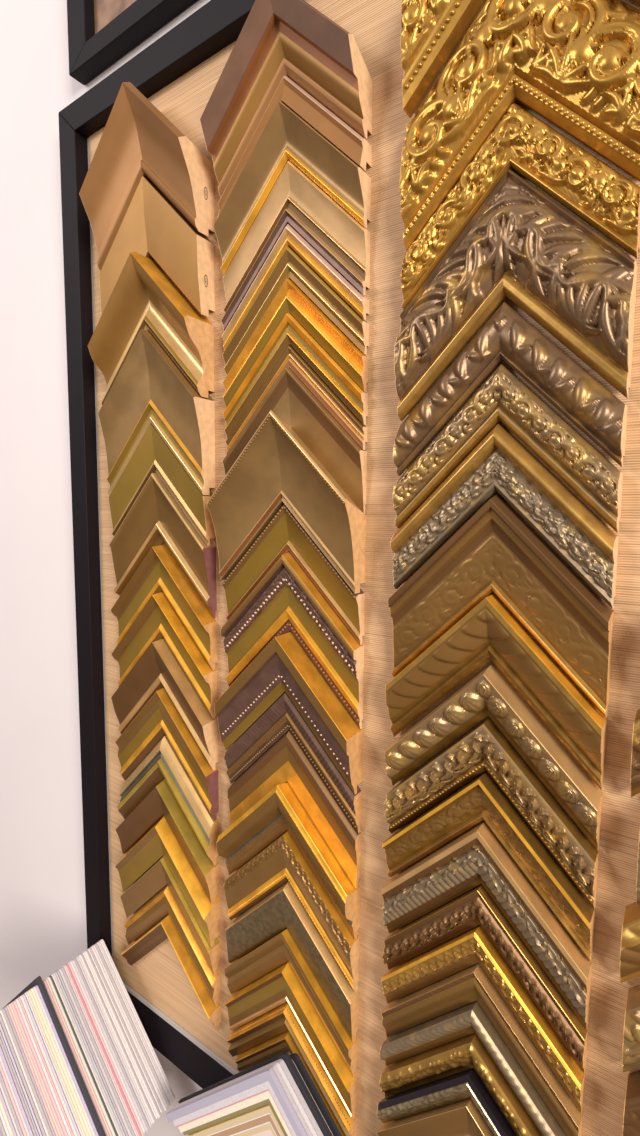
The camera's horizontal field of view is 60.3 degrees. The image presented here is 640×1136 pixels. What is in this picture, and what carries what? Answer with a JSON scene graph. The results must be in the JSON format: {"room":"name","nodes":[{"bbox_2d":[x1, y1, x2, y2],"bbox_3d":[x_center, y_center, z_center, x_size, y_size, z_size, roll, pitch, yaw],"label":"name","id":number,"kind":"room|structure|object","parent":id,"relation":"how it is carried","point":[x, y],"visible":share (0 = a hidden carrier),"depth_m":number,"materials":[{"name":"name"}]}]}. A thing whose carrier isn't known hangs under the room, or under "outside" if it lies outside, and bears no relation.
{"room":"service shop","nodes":[
{"label":"service shop","id":0,"kind":"room"},
{"bbox_2d":[0,0,209,1135],"bbox_3d":[-0.084,-0.122,0.749,5.400,2.900,0.100,4,7,34],"label":"wall","id":1,"kind":"structure","parent":0,"point":[43,927],"depth_m":0.98,"materials":[{"name":"white paint"}]},
{"bbox_2d":[67,0,196,84],"bbox_3d":[-0.078,-0.958,0.594,0.675,0.526,0.024,4,7,34],"label":"picture frame","id":2,"kind":"object","parent":1,"relation":"attached to","point":[100,32],"visible":1,"depth_m":0.76,"materials":[{"name":"black wood"}]},
{"bbox_2d":[58,0,639,1135],"bbox_3d":[0.140,0.066,0.534,1.286,1.422,0.024,4,7,34],"label":"board","id":3,"kind":"object","parent":1,"relation":"attached to","point":[179,72],"visible":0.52,"depth_m":0.64,"materials":[{"name":"beige wood"}]},
{"bbox_2d":[79,82,214,270],"bbox_3d":[-0.229,-0.512,0.713,0.199,0.197,0.057,4,7,34],"label":"sample","id":4,"kind":"object","parent":3,"relation":"attached to","point":[137,140],"visible":0.97,"depth_m":0.70,"materials":[{"name":"brown wood"}]},
{"bbox_2d":[88,252,213,404],"bbox_3d":[-0.231,-0.316,0.737,0.199,0.191,0.049,4,7,34],"label":"sample","id":5,"kind":"object","parent":3,"relation":"attached to","point":[143,296],"visible":0.95,"depth_m":0.72,"materials":[{"name":"yellow metal"}]},
{"bbox_2d":[98,329,214,496],"bbox_3d":[-0.228,-0.209,0.752,0.199,0.220,0.036,4,7,34],"label":"sample","id":6,"kind":"object","parent":3,"relation":"attached to","point":[149,388],"visible":0.98,"depth_m":0.73,"materials":[{"name":"brown metal"}]},
{"bbox_2d":[99,176,214,316],"bbox_3d":[-0.223,-0.415,0.735,0.199,0.190,0.029,4,7,34],"label":"sample","id":7,"kind":"object","parent":3,"relation":"attached to","point":[152,227],"visible":0.84,"depth_m":0.70,"materials":[{"name":"gold metal"}]},
{"bbox_2d":[109,424,215,545],"bbox_3d":[-0.225,-0.116,0.767,0.199,0.163,0.022,4,7,34],"label":"sample","id":8,"kind":"object","parent":3,"relation":"attached to","point":[152,455],"visible":0.91,"depth_m":0.75,"materials":[{"name":"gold metal"}]},
{"bbox_2d":[109,473,216,617],"bbox_3d":[-0.226,-0.035,0.774,0.199,0.194,0.023,4,7,34],"label":"sample","id":9,"kind":"object","parent":3,"relation":"attached to","point":[155,518],"visible":0.88,"depth_m":0.76,"materials":[{"name":"brown wood"}]},
{"bbox_2d":[111,545,216,669],"bbox_3d":[-0.227,0.050,0.781,0.199,0.164,0.024,4,7,34],"label":"sample","id":10,"kind":"object","parent":3,"relation":"attached to","point":[159,571],"visible":0.9,"depth_m":0.77,"materials":[{"name":"yellow metal"}]},
{"bbox_2d":[111,639,217,770],"bbox_3d":[-0.229,0.186,0.793,0.199,0.169,0.028,4,7,34],"label":"sample","id":11,"kind":"object","parent":3,"relation":"attached to","point":[158,668],"visible":0.94,"depth_m":0.77,"materials":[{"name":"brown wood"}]},
{"bbox_2d":[111,592,217,718],"bbox_3d":[-0.228,0.116,0.787,0.199,0.164,0.025,4,7,34],"label":"sample","id":12,"kind":"object","parent":3,"relation":"attached to","point":[158,620],"visible":0.83,"depth_m":0.77,"materials":[{"name":"yellow metal"}]},
{"bbox_2d":[116,688,218,820],"bbox_3d":[-0.228,0.257,0.802,0.199,0.169,0.022,4,7,34],"label":"sample","id":13,"kind":"object","parent":3,"relation":"attached to","point":[159,718],"visible":0.98,"depth_m":0.79,"materials":[{"name":"yellow metal"}]},
{"bbox_2d":[115,816,219,947],"bbox_3d":[-0.231,0.444,0.817,0.199,0.159,0.030,4,7,34],"label":"sample","id":14,"kind":"object","parent":3,"relation":"attached to","point":[159,841],"visible":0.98,"depth_m":0.79,"materials":[{"name":"yellow metal"}]},
{"bbox_2d":[115,779,219,903],"bbox_3d":[-0.230,0.386,0.812,0.199,0.152,0.027,4,7,34],"label":"sample","id":15,"kind":"object","parent":3,"relation":"attached to","point":[161,801],"visible":0.98,"depth_m":0.79,"materials":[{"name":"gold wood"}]},
{"bbox_2d":[117,736,218,864],"bbox_3d":[-0.228,0.325,0.808,0.199,0.161,0.023,4,7,34],"label":"sample","id":16,"kind":"object","parent":3,"relation":"attached to","point":[162,763],"visible":0.98,"depth_m":0.79,"materials":[{"name":"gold metal"}]},
{"bbox_2d":[120,857,219,976],"bbox_3d":[-0.229,0.498,0.825,0.199,0.145,0.022,4,7,34],"label":"sample","id":17,"kind":"object","parent":3,"relation":"attached to","point":[159,874],"visible":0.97,"depth_m":0.81,"materials":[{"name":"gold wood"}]},
{"bbox_2d":[121,915,220,1030],"bbox_3d":[-0.230,0.590,0.833,0.199,0.135,0.023,4,7,34],"label":"sample","id":18,"kind":"object","parent":3,"relation":"attached to","point":[165,929],"visible":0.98,"depth_m":0.81,"materials":[{"name":"yellow metal"}]},
{"bbox_2d":[124,886,220,1006],"bbox_3d":[-0.228,0.547,0.832,0.199,0.143,0.016,4,7,34],"label":"sample","id":19,"kind":"object","parent":3,"relation":"attached to","point":[163,903],"visible":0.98,"depth_m":0.81,"materials":[{"name":"yellow metal"}]},
{"bbox_2d":[200,0,372,197],"bbox_3d":[-0.042,-0.522,0.588,0.199,0.176,0.046,4,7,34],"label":"sample","id":20,"kind":"object","parent":3,"relation":"attached to","point":[293,39],"visible":1,"depth_m":0.58,"materials":[{"name":"brown wood"}]},
{"bbox_2d":[207,410,365,593],"bbox_3d":[-0.044,-0.077,0.632,0.199,0.198,0.043,4,7,34],"label":"sample","id":21,"kind":"object","parent":3,"relation":"attached to","point":[275,469],"visible":1,"depth_m":0.62,"materials":[{"name":"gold metal"}]},
{"bbox_2d":[216,782,359,939],"bbox_3d":[-0.044,0.340,0.676,0.199,0.165,0.033,4,7,34],"label":"sample","id":22,"kind":"object","parent":3,"relation":"attached to","point":[280,810],"visible":1,"depth_m":0.66,"materials":[{"name":"yellow metal"}]},
{"bbox_2d":[214,632,362,793],"bbox_3d":[-0.043,0.162,0.658,0.199,0.169,0.034,4,7,34],"label":"sample","id":23,"kind":"object","parent":3,"relation":"attached to","point":[283,666],"visible":1,"depth_m":0.64,"materials":[{"name":"brown wood"}]},
{"bbox_2d":[235,1031,344,1135],"bbox_3d":[-0.041,0.653,0.713,0.175,0.114,0.013,4,7,34],"label":"sample","id":24,"kind":"object","parent":3,"relation":"attached to","point":[283,1042],"visible":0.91,"depth_m":0.72,"materials":[{"name":"yellow metal"}]},
{"bbox_2d":[225,961,356,1119],"bbox_3d":[-0.043,0.576,0.703,0.199,0.152,0.021,4,7,34],"label":"sample","id":25,"kind":"object","parent":3,"relation":"attached to","point":[281,985],"visible":1,"depth_m":0.69,"materials":[{"name":"yellow metal"}]},
{"bbox_2d":[224,928,357,1076],"bbox_3d":[-0.042,0.524,0.698,0.199,0.146,0.021,4,7,34],"label":"sample","id":26,"kind":"object","parent":3,"relation":"attached to","point":[281,948],"visible":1,"depth_m":0.68,"materials":[{"name":"yellow metal"}]},
{"bbox_2d":[223,831,359,991],"bbox_3d":[-0.042,0.407,0.687,0.199,0.164,0.021,4,7,34],"label":"sample","id":27,"kind":"object","parent":3,"relation":"attached to","point":[282,861],"visible":1,"depth_m":0.67,"materials":[{"name":"yellow metal"}]},
{"bbox_2d":[220,552,363,728],"bbox_3d":[-0.039,0.078,0.655,0.199,0.193,0.022,4,7,34],"label":"sample","id":28,"kind":"object","parent":3,"relation":"attached to","point":[285,600],"visible":0.94,"depth_m":0.64,"materials":[{"name":"yellow metal"}]},
{"bbox_2d":[213,102,370,274],"bbox_3d":[-0.037,-0.426,0.606,0.199,0.150,0.027,4,7,34],"label":"sample","id":29,"kind":"object","parent":3,"relation":"attached to","point":[285,137],"visible":1,"depth_m":0.60,"materials":[{"name":"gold metal"}]},
{"bbox_2d":[225,881,358,1041],"bbox_3d":[-0.041,0.471,0.694,0.199,0.158,0.018,4,7,34],"label":"sample","id":30,"kind":"object","parent":3,"relation":"attached to","point":[282,909],"visible":1,"depth_m":0.68,"materials":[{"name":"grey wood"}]},
{"bbox_2d":[227,1002,356,1135],"bbox_3d":[-0.042,0.624,0.709,0.199,0.139,0.017,4,7,34],"label":"sample","id":31,"kind":"object","parent":3,"relation":"attached to","point":[281,1019],"visible":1,"depth_m":0.69,"materials":[{"name":"yellow metal"}]},
{"bbox_2d":[224,692,361,833],"bbox_3d":[-0.039,0.222,0.671,0.199,0.147,0.018,4,7,34],"label":"sample","id":32,"kind":"object","parent":3,"relation":"attached to","point":[282,716],"visible":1,"depth_m":0.66,"materials":[{"name":"brown wood"}]},
{"bbox_2d":[222,504,364,644],"bbox_3d":[-0.038,0.001,0.649,0.199,0.155,0.019,4,7,34],"label":"sample","id":33,"kind":"object","parent":3,"relation":"attached to","point":[284,534],"visible":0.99,"depth_m":0.64,"materials":[{"name":"brown metal"}]},
{"bbox_2d":[227,731,360,887],"bbox_3d":[-0.038,0.279,0.678,0.199,0.161,0.012,4,7,34],"label":"sample","id":34,"kind":"object","parent":3,"relation":"attached to","point":[285,761],"visible":0.95,"depth_m":0.66,"materials":[{"name":"brown metal"}]},
{"bbox_2d":[222,367,366,512],"bbox_3d":[-0.036,-0.146,0.637,0.199,0.165,0.016,4,7,34],"label":"sample","id":35,"kind":"object","parent":3,"relation":"attached to","point":[289,398],"visible":0.76,"depth_m":0.61,"materials":[{"name":"brown wood"}]},
{"bbox_2d":[218,76,371,216],"bbox_3d":[-0.035,-0.468,0.604,0.199,0.128,0.022,4,7,34],"label":"sample","id":36,"kind":"object","parent":3,"relation":"attached to","point":[354,146],"visible":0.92,"depth_m":0.58,"materials":[{"name":"brown wood"}]},
{"bbox_2d":[221,160,369,330],"bbox_3d":[-0.034,-0.368,0.616,0.199,0.164,0.015,4,7,34],"label":"sample","id":37,"kind":"object","parent":3,"relation":"attached to","point":[294,199],"visible":1,"depth_m":0.60,"materials":[{"name":"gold metal"}]},
{"bbox_2d":[223,313,367,438],"bbox_3d":[-0.035,-0.223,0.630,0.199,0.132,0.014,4,7,34],"label":"sample","id":38,"kind":"object","parent":3,"relation":"attached to","point":[289,332],"visible":1,"depth_m":0.62,"materials":[{"name":"yellow metal"}]},
{"bbox_2d":[222,246,368,375],"bbox_3d":[-0.034,-0.294,0.624,0.199,0.131,0.014,4,7,34],"label":"sample","id":39,"kind":"object","parent":3,"relation":"attached to","point":[290,265],"visible":1,"depth_m":0.61,"materials":[{"name":"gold metal"}]},
{"bbox_2d":[222,224,368,350],"bbox_3d":[-0.034,-0.323,0.621,0.199,0.121,0.014,4,7,34],"label":"sample","id":40,"kind":"object","parent":3,"relation":"attached to","point":[289,237],"visible":1,"depth_m":0.60,"materials":[{"name":"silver metal"}]},
{"bbox_2d":[223,279,368,407],"bbox_3d":[-0.034,-0.258,0.627,0.199,0.135,0.014,4,7,34],"label":"sample","id":41,"kind":"object","parent":3,"relation":"attached to","point":[290,298],"visible":1,"depth_m":0.61,"materials":[{"name":"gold metal"}]},
{"bbox_2d":[226,346,366,454],"bbox_3d":[-0.034,-0.192,0.635,0.199,0.123,0.009,4,7,34],"label":"sample","id":42,"kind":"object","parent":3,"relation":"attached to","point":[291,358],"visible":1,"depth_m":0.61,"materials":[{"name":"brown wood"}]},
{"bbox_2d":[377,1098,493,1135],"bbox_3d":[0.153,0.610,0.567,0.199,0.146,0.026,4,7,34],"label":"sample","id":43,"kind":"object","parent":3,"relation":"attached to","point":[459,1118],"visible":0.89,"depth_m":0.57,"materials":[{"name":"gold metal"}]},
{"bbox_2d":[377,1068,516,1135],"bbox_3d":[0.152,0.572,0.563,0.199,0.138,0.027,4,7,34],"label":"sample","id":44,"kind":"object","parent":3,"relation":"attached to","point":[465,1084],"visible":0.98,"depth_m":0.56,"materials":[{"name":"black paint"}]},
{"bbox_2d":[379,1033,541,1135],"bbox_3d":[0.154,0.539,0.561,0.199,0.137,0.024,4,7,34],"label":"sample","id":45,"kind":"object","parent":3,"relation":"attached to","point":[467,1052],"visible":0.99,"depth_m":0.56,"materials":[{"name":"gold metal"}]},
{"bbox_2d":[379,1001,566,1135],"bbox_3d":[0.154,0.502,0.557,0.199,0.134,0.025,4,7,34],"label":"sample","id":46,"kind":"object","parent":3,"relation":"attached to","point":[468,1019],"visible":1,"depth_m":0.55,"materials":[{"name":"grey metal"}]},
{"bbox_2d":[381,963,582,1135],"bbox_3d":[0.156,0.463,0.554,0.199,0.140,0.023,4,7,34],"label":"sample","id":47,"kind":"object","parent":3,"relation":"attached to","point":[466,986],"visible":0.99,"depth_m":0.54,"materials":[{"name":"beige metal"}]},
{"bbox_2d":[381,925,585,1113],"bbox_3d":[0.155,0.422,0.549,0.199,0.141,0.025,4,7,34],"label":"sample","id":48,"kind":"object","parent":3,"relation":"attached to","point":[473,946],"visible":0.99,"depth_m":0.53,"materials":[{"name":"yellow metal"}]},
{"bbox_2d":[382,884,588,1073],"bbox_3d":[0.156,0.381,0.545,0.199,0.142,0.025,4,7,34],"label":"sample","id":49,"kind":"object","parent":3,"relation":"attached to","point":[475,907],"visible":1,"depth_m":0.53,"materials":[{"name":"brown wood"}]},
{"bbox_2d":[381,820,592,1029],"bbox_3d":[0.155,0.328,0.538,0.199,0.163,0.029,4,7,34],"label":"sample","id":50,"kind":"object","parent":3,"relation":"attached to","point":[475,857],"visible":1,"depth_m":0.52,"materials":[{"name":"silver metal"}]},
{"bbox_2d":[382,771,595,961],"bbox_3d":[0.156,0.270,0.532,0.199,0.148,0.030,4,7,34],"label":"sample","id":51,"kind":"object","parent":3,"relation":"attached to","point":[481,798],"visible":1,"depth_m":0.52,"materials":[{"name":"gold metal"}]},
{"bbox_2d":[384,717,599,908],"bbox_3d":[0.157,0.218,0.527,0.199,0.150,0.029,4,7,34],"label":"sample","id":52,"kind":"object","parent":3,"relation":"attached to","point":[485,747],"visible":1,"depth_m":0.51,"materials":[{"name":"gold metal"}]},
{"bbox_2d":[385,663,602,849],"bbox_3d":[0.157,0.166,0.522,0.199,0.148,0.031,4,7,34],"label":"sample","id":53,"kind":"object","parent":3,"relation":"attached to","point":[490,694],"visible":1,"depth_m":0.50,"materials":[{"name":"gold metal"}]},
{"bbox_2d":[385,594,606,790],"bbox_3d":[0.157,0.105,0.516,0.199,0.162,0.030,4,7,34],"label":"sample","id":54,"kind":"object","parent":3,"relation":"attached to","point":[490,630],"visible":1,"depth_m":0.50,"materials":[{"name":"yellow metal"}]},
{"bbox_2d":[388,494,613,717],"bbox_3d":[0.158,0.027,0.509,0.199,0.189,0.030,4,7,34],"label":"sample","id":55,"kind":"object","parent":3,"relation":"attached to","point":[496,550],"visible":1,"depth_m":0.49,"materials":[{"name":"brown metal"}]},
{"bbox_2d":[390,424,618,608],"bbox_3d":[0.160,-0.051,0.503,0.199,0.158,0.027,4,7,34],"label":"sample","id":56,"kind":"object","parent":3,"relation":"attached to","point":[500,463],"visible":1,"depth_m":0.48,"materials":[{"name":"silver metal"}]},
{"bbox_2d":[392,364,622,532],"bbox_3d":[0.161,-0.108,0.498,0.199,0.148,0.025,4,7,34],"label":"sample","id":57,"kind":"object","parent":3,"relation":"attached to","point":[503,397],"visible":1,"depth_m":0.48,"materials":[{"name":"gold metal"}]},
{"bbox_2d":[393,302,627,475],"bbox_3d":[0.161,-0.161,0.491,0.199,0.148,0.028,4,7,34],"label":"sample","id":58,"kind":"object","parent":3,"relation":"attached to","point":[507,336],"visible":1,"depth_m":0.47,"materials":[{"name":"brown metal"}]},
{"bbox_2d":[394,170,636,420],"bbox_3d":[0.162,-0.242,0.482,0.199,0.203,0.030,4,7,34],"label":"sample","id":59,"kind":"object","parent":3,"relation":"attached to","point":[521,246],"visible":1,"depth_m":0.46,"materials":[{"name":"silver metal"}]},
{"bbox_2d":[399,0,639,250],"bbox_3d":[0.165,-0.409,0.465,0.199,0.217,0.030,4,7,34],"label":"sample","id":60,"kind":"object","parent":3,"relation":"attached to","point":[575,64],"visible":1,"depth_m":0.45,"materials":[{"name":"gold metal"}]},
{"bbox_2d":[400,103,639,309],"bbox_3d":[0.165,-0.322,0.477,0.199,0.151,0.024,4,7,34],"label":"sample","id":61,"kind":"object","parent":3,"relation":"attached to","point":[598,194],"visible":1,"depth_m":0.46,"materials":[{"name":"gold metal"}]},
{"bbox_2d":[400,0,639,117],"bbox_3d":[0.164,-0.516,0.453,0.199,0.191,0.036,4,7,34],"label":"sample","id":62,"kind":"object","parent":3,"relation":"attached to","point":[432,31],"visible":1,"depth_m":0.49,"materials":[{"name":"gold metal"}]},
{"bbox_2d":[620,902,639,982],"bbox_3d":[0.338,0.282,0.407,0.199,0.164,0.030,4,7,34],"label":"sample","id":63,"kind":"object","parent":3,"relation":"attached to","point":[630,935],"visible":1,"depth_m":0.46,"materials":[{"name":"gold metal"}]},
{"bbox_2d":[622,985,639,1071],"bbox_3d":[0.343,0.360,0.411,0.199,0.171,0.030,4,7,34],"label":"sample","id":64,"kind":"object","parent":3,"relation":"attached to","point":[630,1050],"visible":1,"depth_m":0.46,"materials":[{"name":"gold metal"}]},
{"bbox_2d":[622,1070,639,1135],"bbox_3d":[0.345,0.442,0.416,0.199,0.178,0.030,4,7,34],"label":"sample","id":65,"kind":"object","parent":3,"relation":"attached to","point":[631,1117],"visible":1,"depth_m":0.46,"materials":[{"name":"brown wood"}]},
{"bbox_2d":[630,709,639,796],"bbox_3d":[0.339,0.113,0.391,0.199,0.171,0.030,4,7,34],"label":"sample","id":66,"kind":"object","parent":3,"relation":"attached to","point":[635,756],"visible":1,"depth_m":0.44,"materials":[{"name":"gold metal"}]},
{"bbox_3d":[-0.040,0.714,0.670,0.024,0.024,0.052,4,7,34],"label":"peg","id":67,"kind":"object","parent":3,"relation":"attached to","visible":0},
{"bbox_2d":[174,1062,316,1135],"bbox_3d":[-0.051,0.706,0.658,0.370,0.247,0.004,4,7,34],"label":"board","id":68,"kind":"object","parent":67,"relation":"hanging from","point":[276,1064],"visible":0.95,"depth_m":0.64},
{"bbox_2d":[177,1059,323,1135],"bbox_3d":[-0.047,0.705,0.662,0.370,0.247,0.005,4,7,34],"label":"board","id":69,"kind":"object","parent":67,"relation":"hanging from","point":[281,1062],"visible":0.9,"depth_m":0.64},
{"bbox_2d":[292,1060,332,1134],"bbox_3d":[-0.036,0.708,0.667,0.370,0.247,0.004,4,7,34],"label":"board","id":70,"kind":"object","parent":67,"relation":"hanging from","point":[292,1060],"visible":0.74,"depth_m":0.64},
{"bbox_2d":[178,1052,332,1135],"bbox_3d":[-0.041,0.701,0.664,0.382,0.253,0.004,4,7,34],"label":"board","id":71,"kind":"object","parent":70,"relation":"attached to","point":[285,1056],"visible":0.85,"depth_m":0.65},
{"bbox_2d":[290,1053,341,1135],"bbox_3d":[-0.029,0.705,0.667,0.382,0.253,0.004,4,7,34],"label":"board","id":72,"kind":"object","parent":67,"relation":"hanging from","point":[295,1057],"visible":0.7,"depth_m":0.64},
{"bbox_2d":[170,1065,311,1135],"bbox_3d":[-0.055,0.706,0.655,0.370,0.247,0.004,4,7,34],"label":"board","id":73,"kind":"object","parent":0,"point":[273,1067],"visible":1,"depth_m":0.64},
{"bbox_2d":[165,1067,306,1135],"bbox_3d":[-0.059,0.689,0.649,0.370,0.214,0.006,4,7,34],"label":"mat","id":74,"kind":"object","parent":73,"relation":"attached to","point":[257,1104],"visible":1,"depth_m":0.67,"materials":[{"name":"grey"}]},
{"bbox_3d":[-0.409,0.686,0.821,0.024,0.024,0.219,4,7,34],"label":"peg","id":75,"kind":"object","parent":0,"visible":0},
{"bbox_2d":[0,1013,46,1135],"bbox_3d":[-0.446,0.717,0.771,0.343,0.207,0.003,4,7,34],"label":"board","id":76,"kind":"object","parent":75,"relation":"hanging from","point":[1,1018],"visible":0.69,"depth_m":0.73,"materials":[{"name":"white cardboard"}]},
{"bbox_2d":[1,1008,52,1135],"bbox_3d":[-0.442,0.717,0.776,0.344,0.207,0.003,4,7,34],"label":"board","id":77,"kind":"object","parent":75,"relation":"hanging from","point":[3,1009],"visible":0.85,"depth_m":0.74,"materials":[{"name":"white cardboard"}]},
{"bbox_2d":[10,1002,64,1135],"bbox_3d":[-0.435,0.716,0.785,0.344,0.207,0.003,4,7,34],"label":"board","id":78,"kind":"object","parent":75,"relation":"hanging from","point":[11,1003],"visible":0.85,"depth_m":0.74,"materials":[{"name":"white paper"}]},
{"bbox_2d":[13,1001,67,1135],"bbox_3d":[-0.433,0.716,0.788,0.344,0.207,0.003,4,7,34],"label":"board","id":79,"kind":"object","parent":75,"relation":"hanging from","point":[14,1002],"visible":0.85,"depth_m":0.75,"materials":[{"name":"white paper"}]},
{"bbox_2d":[14,999,71,1135],"bbox_3d":[-0.431,0.716,0.791,0.344,0.207,0.003,4,7,34],"label":"board","id":80,"kind":"object","parent":75,"relation":"hanging from","point":[16,1000],"visible":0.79,"depth_m":0.75,"materials":[{"name":"white cardboard"}]},
{"bbox_2d":[20,995,77,1135],"bbox_3d":[-0.428,0.715,0.796,0.344,0.207,0.003,4,7,34],"label":"board","id":81,"kind":"object","parent":75,"relation":"hanging from","point":[21,996],"visible":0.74,"depth_m":0.75,"materials":[{"name":"white cardboard"}]},
{"bbox_2d":[22,994,80,1135],"bbox_3d":[-0.426,0.715,0.799,0.344,0.207,0.003,4,7,34],"label":"board","id":82,"kind":"object","parent":75,"relation":"hanging from","point":[23,995],"visible":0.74,"depth_m":0.76,"materials":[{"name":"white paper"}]},
{"bbox_2d":[2,976,105,1135],"bbox_3d":[-0.413,0.712,0.818,0.370,0.226,0.004,4,7,34],"label":"sample","id":83,"kind":"object","parent":75,"relation":"hanging from","point":[38,981],"visible":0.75,"depth_m":0.77,"materials":[{"name":"grey"}]},
{"bbox_2d":[28,990,88,1135],"bbox_3d":[-0.421,0.714,0.806,0.343,0.207,0.003,4,7,34],"label":"board","id":84,"kind":"object","parent":75,"relation":"hanging from","point":[29,991],"visible":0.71,"depth_m":0.76,"materials":[{"name":"white cardboard"}]},
{"bbox_2d":[30,988,92,1135],"bbox_3d":[-0.419,0.714,0.809,0.343,0.207,0.004,4,7,34],"label":"board","id":85,"kind":"object","parent":75,"relation":"hanging from","point":[31,989],"visible":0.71,"depth_m":0.76,"materials":[{"name":"white cardboard"}]},
{"bbox_2d":[33,987,95,1135],"bbox_3d":[-0.417,0.714,0.811,0.344,0.207,0.003,4,7,34],"label":"board","id":86,"kind":"object","parent":75,"relation":"hanging from","point":[34,988],"visible":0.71,"depth_m":0.77,"materials":[{"name":"grey paper"}]},
{"bbox_2d":[34,985,98,1135],"bbox_3d":[-0.415,0.714,0.814,0.345,0.207,0.003,4,7,34],"label":"board","id":87,"kind":"object","parent":75,"relation":"hanging from","point":[36,986],"visible":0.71,"depth_m":0.77,"materials":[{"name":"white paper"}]},
{"bbox_2d":[43,980,109,1135],"bbox_3d":[-0.408,0.713,0.823,0.344,0.207,0.003,4,7,34],"label":"board","id":88,"kind":"object","parent":75,"relation":"hanging from","point":[44,981],"visible":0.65,"depth_m":0.78,"materials":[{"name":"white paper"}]},
{"bbox_2d":[47,977,115,1135],"bbox_3d":[-0.404,0.712,0.829,0.345,0.207,0.003,4,7,34],"label":"board","id":89,"kind":"object","parent":75,"relation":"hanging from","point":[48,978],"visible":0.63,"depth_m":0.78,"materials":[{"name":"grey paper"}]},
{"bbox_2d":[53,973,122,1135],"bbox_3d":[-0.401,0.712,0.837,0.343,0.206,0.003,4,7,34],"label":"board","id":90,"kind":"object","parent":75,"relation":"hanging from","point":[54,974],"visible":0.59,"depth_m":0.79,"materials":[{"name":"grey paper"}]},
{"bbox_2d":[54,972,125,1135],"bbox_3d":[-0.398,0.711,0.839,0.344,0.207,0.002,4,7,34],"label":"board","id":91,"kind":"object","parent":75,"relation":"hanging from","point":[56,973],"visible":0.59,"depth_m":0.79,"materials":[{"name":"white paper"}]},
{"bbox_2d":[56,970,128,1135],"bbox_3d":[-0.397,0.711,0.841,0.343,0.207,0.003,4,7,34],"label":"board","id":92,"kind":"object","parent":75,"relation":"hanging from","point":[57,971],"visible":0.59,"depth_m":0.79,"materials":[{"name":"grey paper"}]},
{"bbox_2d":[59,969,131,1135],"bbox_3d":[-0.395,0.711,0.844,0.344,0.207,0.003,4,7,34],"label":"board","id":93,"kind":"object","parent":75,"relation":"hanging from","point":[60,970],"visible":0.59,"depth_m":0.79,"materials":[{"name":"grey paper"}]},
{"bbox_2d":[60,967,135,1135],"bbox_3d":[-0.392,0.711,0.846,0.345,0.207,0.003,4,7,34],"label":"board","id":94,"kind":"object","parent":75,"relation":"hanging from","point":[62,968],"visible":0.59,"depth_m":0.79,"materials":[{"name":"grey paper"}]},
{"bbox_2d":[67,963,143,1135],"bbox_3d":[-0.386,0.710,0.855,0.344,0.207,0.002,4,7,34],"label":"board","id":95,"kind":"object","parent":75,"relation":"hanging from","point":[69,964],"visible":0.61,"depth_m":0.80,"materials":[{"name":"red paper"}]},
{"bbox_2d":[68,961,144,1132],"bbox_3d":[-0.385,0.710,0.858,0.343,0.207,0.004,4,7,34],"label":"board","id":96,"kind":"object","parent":75,"relation":"hanging from","point":[70,962],"visible":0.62,"depth_m":0.81,"materials":[{"name":"grey paper"}]},
{"bbox_2d":[72,960,147,1132],"bbox_3d":[-0.382,0.709,0.860,0.345,0.207,0.003,4,7,34],"label":"board","id":97,"kind":"object","parent":75,"relation":"hanging from","point":[73,961],"visible":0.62,"depth_m":0.81,"materials":[{"name":"grey paper"}]},
{"bbox_2d":[73,958,149,1128],"bbox_3d":[-0.381,0.709,0.863,0.344,0.207,0.003,4,7,34],"label":"board","id":98,"kind":"object","parent":75,"relation":"hanging from","point":[74,959],"visible":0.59,"depth_m":0.81,"materials":[{"name":"grey paper"}]},
{"bbox_2d":[76,957,151,1126],"bbox_3d":[-0.379,0.709,0.866,0.344,0.207,0.003,4,7,34],"label":"board","id":99,"kind":"object","parent":75,"relation":"hanging from","point":[77,958],"visible":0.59,"depth_m":0.81,"materials":[{"name":"grey paper"}]},
{"bbox_2d":[79,954,154,1122],"bbox_3d":[-0.376,0.709,0.871,0.344,0.207,0.003,4,7,34],"label":"board","id":100,"kind":"object","parent":75,"relation":"hanging from","point":[80,955],"visible":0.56,"depth_m":0.82,"materials":[{"name":"grey paper"}]},
{"bbox_2d":[82,952,157,1119],"bbox_3d":[-0.373,0.708,0.876,0.343,0.207,0.003,4,7,34],"label":"board","id":101,"kind":"object","parent":75,"relation":"hanging from","point":[83,953],"visible":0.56,"depth_m":0.82,"materials":[{"name":"grey paper"}]},
{"bbox_2d":[84,951,159,1118],"bbox_3d":[-0.370,0.708,0.878,0.344,0.207,0.003,4,7,34],"label":"board","id":102,"kind":"object","parent":75,"relation":"hanging from","point":[85,952],"visible":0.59,"depth_m":0.82,"materials":[{"name":"grey paper"}]},
{"bbox_2d":[89,948,163,1112],"bbox_3d":[-0.366,0.707,0.885,0.344,0.207,0.002,4,7,34],"label":"board","id":103,"kind":"object","parent":75,"relation":"hanging from","point":[93,955],"visible":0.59,"depth_m":0.83,"materials":[{"name":"grey paper"}]},
{"bbox_2d":[90,946,166,1110],"bbox_3d":[-0.364,0.707,0.887,0.344,0.207,0.003,4,7,34],"label":"board","id":104,"kind":"object","parent":75,"relation":"hanging from","point":[92,947],"visible":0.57,"depth_m":0.83,"materials":[{"name":"grey paper"}]},
{"bbox_2d":[94,943,170,1107],"bbox_3d":[-0.360,0.706,0.893,0.344,0.207,0.004,4,7,34],"label":"board","id":105,"kind":"object","parent":75,"relation":"hanging from","point":[96,944],"visible":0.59,"depth_m":0.84,"materials":[{"name":"grey paper"}]},
{"bbox_2d":[100,940,174,1100],"bbox_3d":[-0.355,0.706,0.900,0.344,0.207,0.003,4,7,34],"label":"board","id":106,"kind":"object","parent":75,"relation":"hanging from","point":[101,941],"visible":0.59,"depth_m":0.85,"materials":[{"name":"grey paper"}]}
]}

